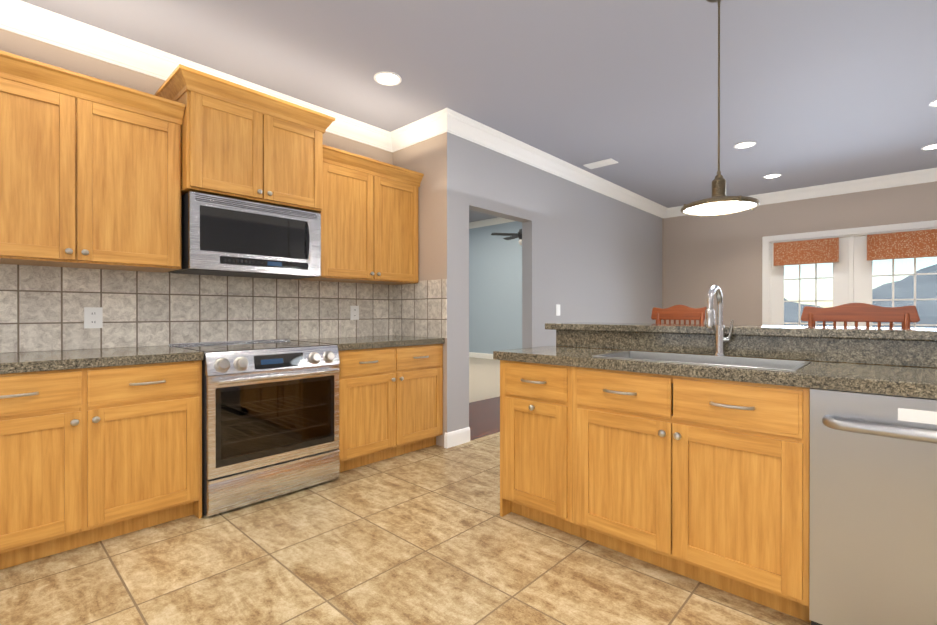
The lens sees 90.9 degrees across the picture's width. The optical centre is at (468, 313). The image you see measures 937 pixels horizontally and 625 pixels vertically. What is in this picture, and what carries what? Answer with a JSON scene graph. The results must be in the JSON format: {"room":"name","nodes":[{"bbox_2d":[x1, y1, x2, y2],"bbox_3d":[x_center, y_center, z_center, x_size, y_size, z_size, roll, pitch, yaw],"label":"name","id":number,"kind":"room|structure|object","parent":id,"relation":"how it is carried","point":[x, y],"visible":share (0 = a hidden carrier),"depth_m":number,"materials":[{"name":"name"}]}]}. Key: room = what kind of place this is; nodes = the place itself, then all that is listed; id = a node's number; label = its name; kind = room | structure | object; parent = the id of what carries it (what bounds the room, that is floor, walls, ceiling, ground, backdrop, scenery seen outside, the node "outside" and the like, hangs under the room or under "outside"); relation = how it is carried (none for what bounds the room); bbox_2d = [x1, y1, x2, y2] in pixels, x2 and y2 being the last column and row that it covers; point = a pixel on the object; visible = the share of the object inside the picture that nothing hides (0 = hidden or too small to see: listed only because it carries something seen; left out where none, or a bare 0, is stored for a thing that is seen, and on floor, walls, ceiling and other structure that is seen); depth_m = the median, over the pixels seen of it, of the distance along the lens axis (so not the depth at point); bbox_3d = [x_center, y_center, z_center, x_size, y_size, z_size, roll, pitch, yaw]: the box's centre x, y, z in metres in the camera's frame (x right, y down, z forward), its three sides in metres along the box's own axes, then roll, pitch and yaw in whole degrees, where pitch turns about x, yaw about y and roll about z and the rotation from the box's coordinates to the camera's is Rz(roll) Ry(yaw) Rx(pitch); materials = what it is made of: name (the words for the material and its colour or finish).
{"room":"kitchen","nodes":[
{"label":"kitchen","id":0,"kind":"room"},
{"bbox_2d":[0,28,392,352],"bbox_3d":[-2.465,-0.634,2.752,0.130,3.600,5.180,0,0,43],"label":"wall","id":1,"kind":"structure","parent":0,"point":[31,48],"depth_m":2.85,"materials":[{"name":"paint"}]},
{"bbox_2d":[0,70,182,272],"bbox_3d":[-2.268,-0.720,2.569,0.402,0.892,1.080,0,0,43],"label":"upper cabinet","id":2,"kind":"object","parent":1,"relation":"attached to","point":[90,172],"depth_m":2.49,"materials":[{"name":"brown wood"}]},
{"bbox_2d":[0,264,392,352],"bbox_3d":[-2.073,-0.033,3.072,0.010,0.494,3.920,0,0,43],"label":"backsplash","id":3,"kind":"structure","parent":1,"relation":"attached to","point":[41,308],"depth_m":3.12,"materials":[{"name":"beige tile"}]},
{"bbox_2d":[84,307,102,327],"bbox_3d":[-2.294,0.026,2.821,0.007,0.128,0.088,0,0,43],"label":"electrical outlet","id":4,"kind":"object","parent":3,"relation":"attached to","point":[93,317],"visible":1,"depth_m":2.82,"materials":[{"name":"white plastic"}]},
{"bbox_2d":[350,306,358,319],"bbox_3d":[-1.031,-0.008,4.179,0.007,0.128,0.088,0,0,43],"label":"electrical outlet","id":5,"kind":"object","parent":3,"relation":"attached to","point":[354,312],"visible":1,"depth_m":4.17,"materials":[{"name":"white plastic"}]},
{"bbox_2d":[154,64,334,212],"bbox_3d":[-1.537,-1.108,3.246,0.550,0.695,1.020,0,0,43],"label":"upper cabinet","id":6,"kind":"object","parent":1,"relation":"attached to","point":[239,142],"visible":0.96,"depth_m":3.02,"materials":[{"name":"brown wood"}]},
{"bbox_2d":[168,191,320,279],"bbox_3d":[-1.548,-0.509,3.257,0.521,0.470,0.868,0,0,43],"label":"microwave","id":7,"kind":"object","parent":6,"relation":"attached to","point":[222,236],"visible":1,"depth_m":3.06,"materials":[{"name":"silver metal"}]},
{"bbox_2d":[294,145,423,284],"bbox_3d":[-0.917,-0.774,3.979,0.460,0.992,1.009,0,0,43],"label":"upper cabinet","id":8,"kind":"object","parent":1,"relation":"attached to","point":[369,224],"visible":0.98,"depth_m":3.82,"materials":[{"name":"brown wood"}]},
{"bbox_2d":[0,432,810,624],"bbox_3d":[1.354,1.191,2.729,5.760,0.050,10.080,0,0,43],"label":"floor","id":9,"kind":"structure","parent":0,"point":[430,535],"depth_m":2.10,"materials":[{"name":"tile"}]},
{"bbox_2d":[0,360,201,569],"bbox_3d":[-2.134,0.717,2.483,0.717,0.900,1.052,0,0,43],"label":"base cabinet","id":10,"kind":"object","parent":9,"relation":"on","point":[88,456],"visible":0.94,"depth_m":2.26,"materials":[{"name":"brown wood"}]},
{"bbox_2d":[0,346,203,373],"bbox_3d":[-2.455,0.242,2.128,0.733,0.048,2.015,0,0,43],"label":"countertop","id":11,"kind":"structure","parent":10,"relation":"on","point":[23,362],"depth_m":2.38,"materials":[{"name":"stone"}]},
{"bbox_2d":[168,339,339,516],"bbox_3d":[-1.436,0.684,3.139,0.825,0.962,0.840,0,0,43],"label":"range","id":12,"kind":"object","parent":9,"relation":"on","point":[270,418],"visible":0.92,"depth_m":2.85,"materials":[{"name":"silver metal"}]},
{"bbox_2d":[338,344,442,471],"bbox_3d":[-0.821,0.713,3.867,0.755,0.900,1.046,0,0,43],"label":"base cabinet","id":13,"kind":"object","parent":9,"relation":"on","point":[390,402],"visible":0.71,"depth_m":3.59,"materials":[{"name":"brown wood"}]},
{"bbox_2d":[290,335,444,350],"bbox_3d":[-0.832,0.237,3.874,0.733,0.048,1.050,0,0,43],"label":"countertop","id":14,"kind":"structure","parent":13,"relation":"on","point":[356,343],"depth_m":3.66,"materials":[{"name":"stone"}]},
{"bbox_2d":[500,360,579,536],"bbox_3d":[0.554,0.716,2.684,0.509,0.900,0.570,0,0,43],"label":"base cabinet","id":15,"kind":"object","parent":9,"relation":"on","point":[540,403],"depth_m":2.46,"materials":[{"name":"brown wood"}]},
{"bbox_2d":[651,305,706,323],"bbox_3d":[1.393,0.550,3.210,0.414,1.231,0.469,0,0,43],"label":"stool","id":16,"kind":"object","parent":9,"relation":"on","point":[678,312],"visible":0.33,"depth_m":3.37,"materials":[{"name":"brown wood"}]},
{"bbox_2d":[580,367,810,622],"bbox_3d":[1.054,0.717,2.219,1.011,0.900,0.570,0,0,43],"label":"base cabinet","id":17,"kind":"object","parent":9,"relation":"on","point":[705,481],"depth_m":1.92,"materials":[{"name":"brown wood"}]},
{"bbox_2d":[493,346,936,398],"bbox_3d":[1.654,0.243,1.653,3.593,0.048,0.582,0,0,43],"label":"countertop","id":18,"kind":"structure","parent":17,"relation":"on","point":[915,382],"depth_m":1.82,"materials":[{"name":"stone"}]},
{"bbox_2d":[592,351,810,409],"bbox_3d":[1.079,0.323,2.197,0.846,0.219,0.432,0,0,43],"label":"sink","id":19,"kind":"object","parent":18,"relation":"in","point":[789,365],"visible":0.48,"depth_m":2.28,"materials":[{"name":"silver metal"}]},
{"bbox_2d":[705,285,733,355],"bbox_3d":[1.236,0.037,2.272,0.095,0.359,0.220,0,0,43],"label":"faucet","id":20,"kind":"object","parent":18,"relation":"on","point":[721,339],"visible":1,"depth_m":2.32,"materials":[{"name":"silver metal"}]},
{"bbox_2d":[556,330,936,367],"bbox_3d":[1.923,0.639,1.905,3.541,1.058,0.150,0,0,43],"label":"raised bar counter","id":21,"kind":"object","parent":9,"relation":"on","point":[912,353],"visible":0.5,"depth_m":2.22,"materials":[{"name":"grey stone"}]},
{"bbox_2d":[545,322,936,340],"bbox_3d":[1.979,0.088,2.009,3.603,0.040,0.450,0,0,43],"label":"bar","id":22,"kind":"object","parent":21,"relation":"on","point":[919,334],"visible":1,"depth_m":2.24,"materials":[{"name":"stone"}]},
{"bbox_2d":[801,303,919,327],"bbox_3d":[2.117,0.552,2.536,0.534,1.231,0.469,0,0,43],"label":"stool","id":23,"kind":"object","parent":9,"relation":"on","point":[856,313],"visible":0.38,"depth_m":2.67,"materials":[{"name":"brown wood"}]},
{"bbox_2d":[809,388,936,624],"bbox_3d":[1.617,0.720,1.638,0.600,0.898,0.634,0,0,43],"label":"dishwasher","id":24,"kind":"object","parent":9,"relation":"on","point":[873,509],"visible":0.94,"depth_m":1.54,"materials":[{"name":"silver metal"}]},
{"bbox_2d":[393,132,457,446],"bbox_3d":[-0.419,-0.638,4.298,0.760,3.600,0.130,0,0,43],"label":"wall","id":25,"kind":"structure","parent":0,"point":[434,160],"depth_m":4.07,"materials":[{"name":"paint"}]},
{"bbox_2d":[0,0,392,152],"bbox_3d":[-2.336,-1.639,2.711,0.111,0.140,4.800,0,0,43],"label":"crown molding","id":26,"kind":"structure","parent":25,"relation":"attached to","point":[23,18],"depth_m":2.88,"materials":[{"name":"white wood"}]},
{"bbox_2d":[392,113,443,151],"bbox_3d":[-0.461,-1.643,4.170,0.630,0.140,0.111,0,0,43],"label":"crown molding","id":27,"kind":"structure","parent":25,"relation":"attached to","point":[420,130],"depth_m":4.19,"materials":[{"name":"white wood"}]},
{"bbox_2d":[392,279,446,337],"bbox_3d":[-0.464,-0.045,4.245,0.748,0.511,0.010,0,0,43],"label":"backsplash","id":28,"kind":"structure","parent":25,"relation":"attached to","point":[420,309],"depth_m":4.21,"materials":[{"name":"beige tile"}]},
{"bbox_2d":[21,0,936,207],"bbox_3d":[1.309,-1.759,2.674,5.760,0.100,10.210,0,0,43],"label":"ceiling","id":29,"kind":"structure","parent":0,"point":[816,92],"depth_m":3.24,"materials":[{"name":"grey paint"}]},
{"bbox_2d":[374,71,401,85],"bbox_3d":[-0.587,-1.706,3.351,0.200,0.008,0.200,0,0,43],"label":"recessed light","id":30,"kind":"object","parent":29,"relation":"in","point":[387,78],"visible":1,"depth_m":3.35,"materials":[{"name":"white"}]},
{"bbox_2d":[583,158,617,168],"bbox_3d":[1.509,-1.708,5.267,0.340,0.016,0.180,0,0,43],"label":"ceiling vent","id":31,"kind":"object","parent":29,"relation":"in","point":[602,163],"visible":1,"depth_m":5.23,"materials":[{"name":"white metal"}]},
{"bbox_2d":[680,0,759,216],"bbox_3d":[1.328,-1.129,2.446,0.370,1.158,0.370,0,0,43],"label":"pendant light","id":32,"kind":"object","parent":29,"relation":"hanging from","point":[719,202],"visible":1,"depth_m":2.43,"materials":[{"name":"gold metal"}]},
{"bbox_2d":[734,141,755,148],"bbox_3d":[2.804,-1.710,4.677,0.200,0.008,0.200,0,0,43],"label":"recessed light","id":33,"kind":"object","parent":29,"relation":"in","point":[745,144],"visible":0.98,"depth_m":4.67,"materials":[{"name":"white"}]},
{"bbox_2d":[763,173,781,178],"bbox_3d":[3.784,-1.713,5.746,0.200,0.008,0.200,0,0,43],"label":"recessed light","id":34,"kind":"object","parent":29,"relation":"in","point":[772,176],"visible":1,"depth_m":5.75,"materials":[{"name":"white"}]},
{"bbox_2d":[921,143,936,149],"bbox_3d":[4.769,-1.710,4.720,0.200,0.008,0.200,0,0,43],"label":"recessed light","id":35,"kind":"object","parent":29,"relation":"in","point":[931,147],"visible":1,"depth_m":4.75,"materials":[{"name":"white"}]},
{"bbox_2d":[929,100,936,106],"bbox_3d":[3.837,-1.707,3.703,0.200,0.008,0.200,0,0,43],"label":"recessed light","id":36,"kind":"object","parent":29,"relation":"in","point":[933,103],"visible":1,"depth_m":3.75,"materials":[{"name":"white"}]},
{"bbox_2d":[469,210,496,221],"bbox_3d":[-0.641,-2.401,8.651,6.760,0.100,6.210,0,0,43],"label":"ceiling","id":37,"kind":"structure","parent":0,"point":[474,216],"depth_m":11.20,"materials":[{"name":"grey paint"}]},
{"bbox_2d":[491,229,521,244],"bbox_3d":[1.075,-1.826,8.879,1.216,1.050,1.162,0,0,43],"label":"fan","id":38,"kind":"object","parent":37,"relation":"hanging from","point":[516,235],"visible":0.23,"depth_m":8.80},
{"bbox_2d":[469,396,499,440],"bbox_3d":[1.530,1.180,6.730,1.210,0.050,6.080,0,0,43],"label":"floor","id":39,"kind":"structure","parent":0,"point":[484,417],"depth_m":5.15,"materials":[{"name":"brown carpet"}]},
{"bbox_2d":[469,357,499,402],"bbox_3d":[-0.992,1.173,9.076,5.680,0.050,6.080,0,0,43],"label":"floor","id":40,"kind":"structure","parent":0,"point":[484,378],"depth_m":8.06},
{"bbox_2d":[469,221,521,353],"bbox_3d":[1.429,-0.607,10.882,6.760,3.500,0.130,0,0,43],"label":"wall","id":41,"kind":"structure","parent":0,"point":[495,292],"depth_m":11.48,"materials":[{"name":"blue paint"}]},
{"bbox_2d":[469,352,492,358],"bbox_3d":[1.427,1.078,10.789,6.630,0.130,0.016,0,0,43],"label":"baseboard","id":42,"kind":"structure","parent":41,"relation":"attached to","point":[481,355],"depth_m":11.78,"materials":[{"name":"white wood"}]},
{"bbox_2d":[469,217,513,228],"bbox_3d":[1.395,-2.287,10.745,6.630,0.140,0.111,0,0,43],"label":"crown molding","id":43,"kind":"structure","parent":41,"relation":"attached to","point":[488,222],"depth_m":11.49,"materials":[{"name":"white"}]},
{"bbox_2d":[458,136,662,429],"bbox_3d":[1.568,-0.643,5.973,0.130,3.600,5.030,0,0,43],"label":"wall","id":44,"kind":"structure","parent":0,"point":[590,256],"depth_m":5.30,"materials":[{"name":"paint"}]},
{"bbox_2d":[444,427,469,447],"bbox_3d":[-0.097,1.097,4.095,0.036,0.130,0.296,0,0,43],"label":"baseboard","id":45,"kind":"structure","parent":44,"relation":"attached to","point":[456,437],"depth_m":4.04,"materials":[{"name":"white wood"}]},
{"bbox_2d":[436,108,667,217],"bbox_3d":[1.530,-1.648,5.753,0.111,0.140,5.141,0,0,43],"label":"crown molding","id":46,"kind":"structure","parent":44,"relation":"attached to","point":[447,120],"depth_m":4.84,"materials":[{"name":"white wood"}]},
{"bbox_2d":[556,304,559,315],"bbox_3d":[1.030,-0.041,5.294,0.008,0.128,0.088,0,0,43],"label":"switch plate","id":47,"kind":"object","parent":44,"relation":"attached to","point":[557,309],"visible":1,"depth_m":5.29,"materials":[{"name":"white plastic"}]},
{"bbox_2d":[663,181,936,324],"bbox_3d":[5.068,-0.281,6.065,4.870,2.875,0.130,0,0,43],"label":"wall","id":48,"kind":"structure","parent":0,"point":[702,255],"depth_m":6.85,"materials":[{"name":"paint"}]},
{"bbox_2d":[668,168,936,217],"bbox_3d":[4.942,-1.648,6.014,4.470,0.140,0.111,0,0,43],"label":"crown molding","id":49,"kind":"structure","parent":48,"relation":"attached to","point":[926,175],"depth_m":6.03,"materials":[{"name":"white"}]},
{"bbox_2d":[762,220,936,327],"bbox_3d":[5.102,0.021,6.022,2.144,2.272,0.148,0,0,43],"label":"window frame","id":50,"kind":"structure","parent":48,"relation":"in","point":[853,276],"depth_m":6.10,"materials":[{"name":"white"}]},
{"bbox_2d":[774,237,838,265],"bbox_3d":[4.609,-0.839,6.312,0.720,0.320,0.091,0,0,43],"label":"valance","id":51,"kind":"object","parent":50,"relation":"attached to","point":[818,251],"visible":1,"depth_m":6.27,"materials":[{"name":"fabric"}]},
{"bbox_2d":[867,229,936,260],"bbox_3d":[5.339,-0.837,5.633,0.715,0.320,0.091,0,0,43],"label":"valance","id":52,"kind":"object","parent":50,"relation":"attached to","point":[908,244],"visible":1,"depth_m":5.62,"materials":[{"name":"fabric"}]},
{"label":"outside","id":53,"kind":"structure","parent":0,"visible":0},
{"bbox_3d":[62.464,4.152,43.117,200.000,0.200,131.550,0,0,43],"label":"ground","id":54,"kind":"structure","parent":53,"visible":0},
{"bbox_2d":[784,264,936,327],"bbox_3d":[80.017,-1.619,61.974,160.000,11.237,60.000,0,0,43],"label":"hills","id":55,"kind":"structure","parent":54,"relation":"on","point":[928,306],"depth_m":63.95,"materials":[{"name":"blue"}]}
]}

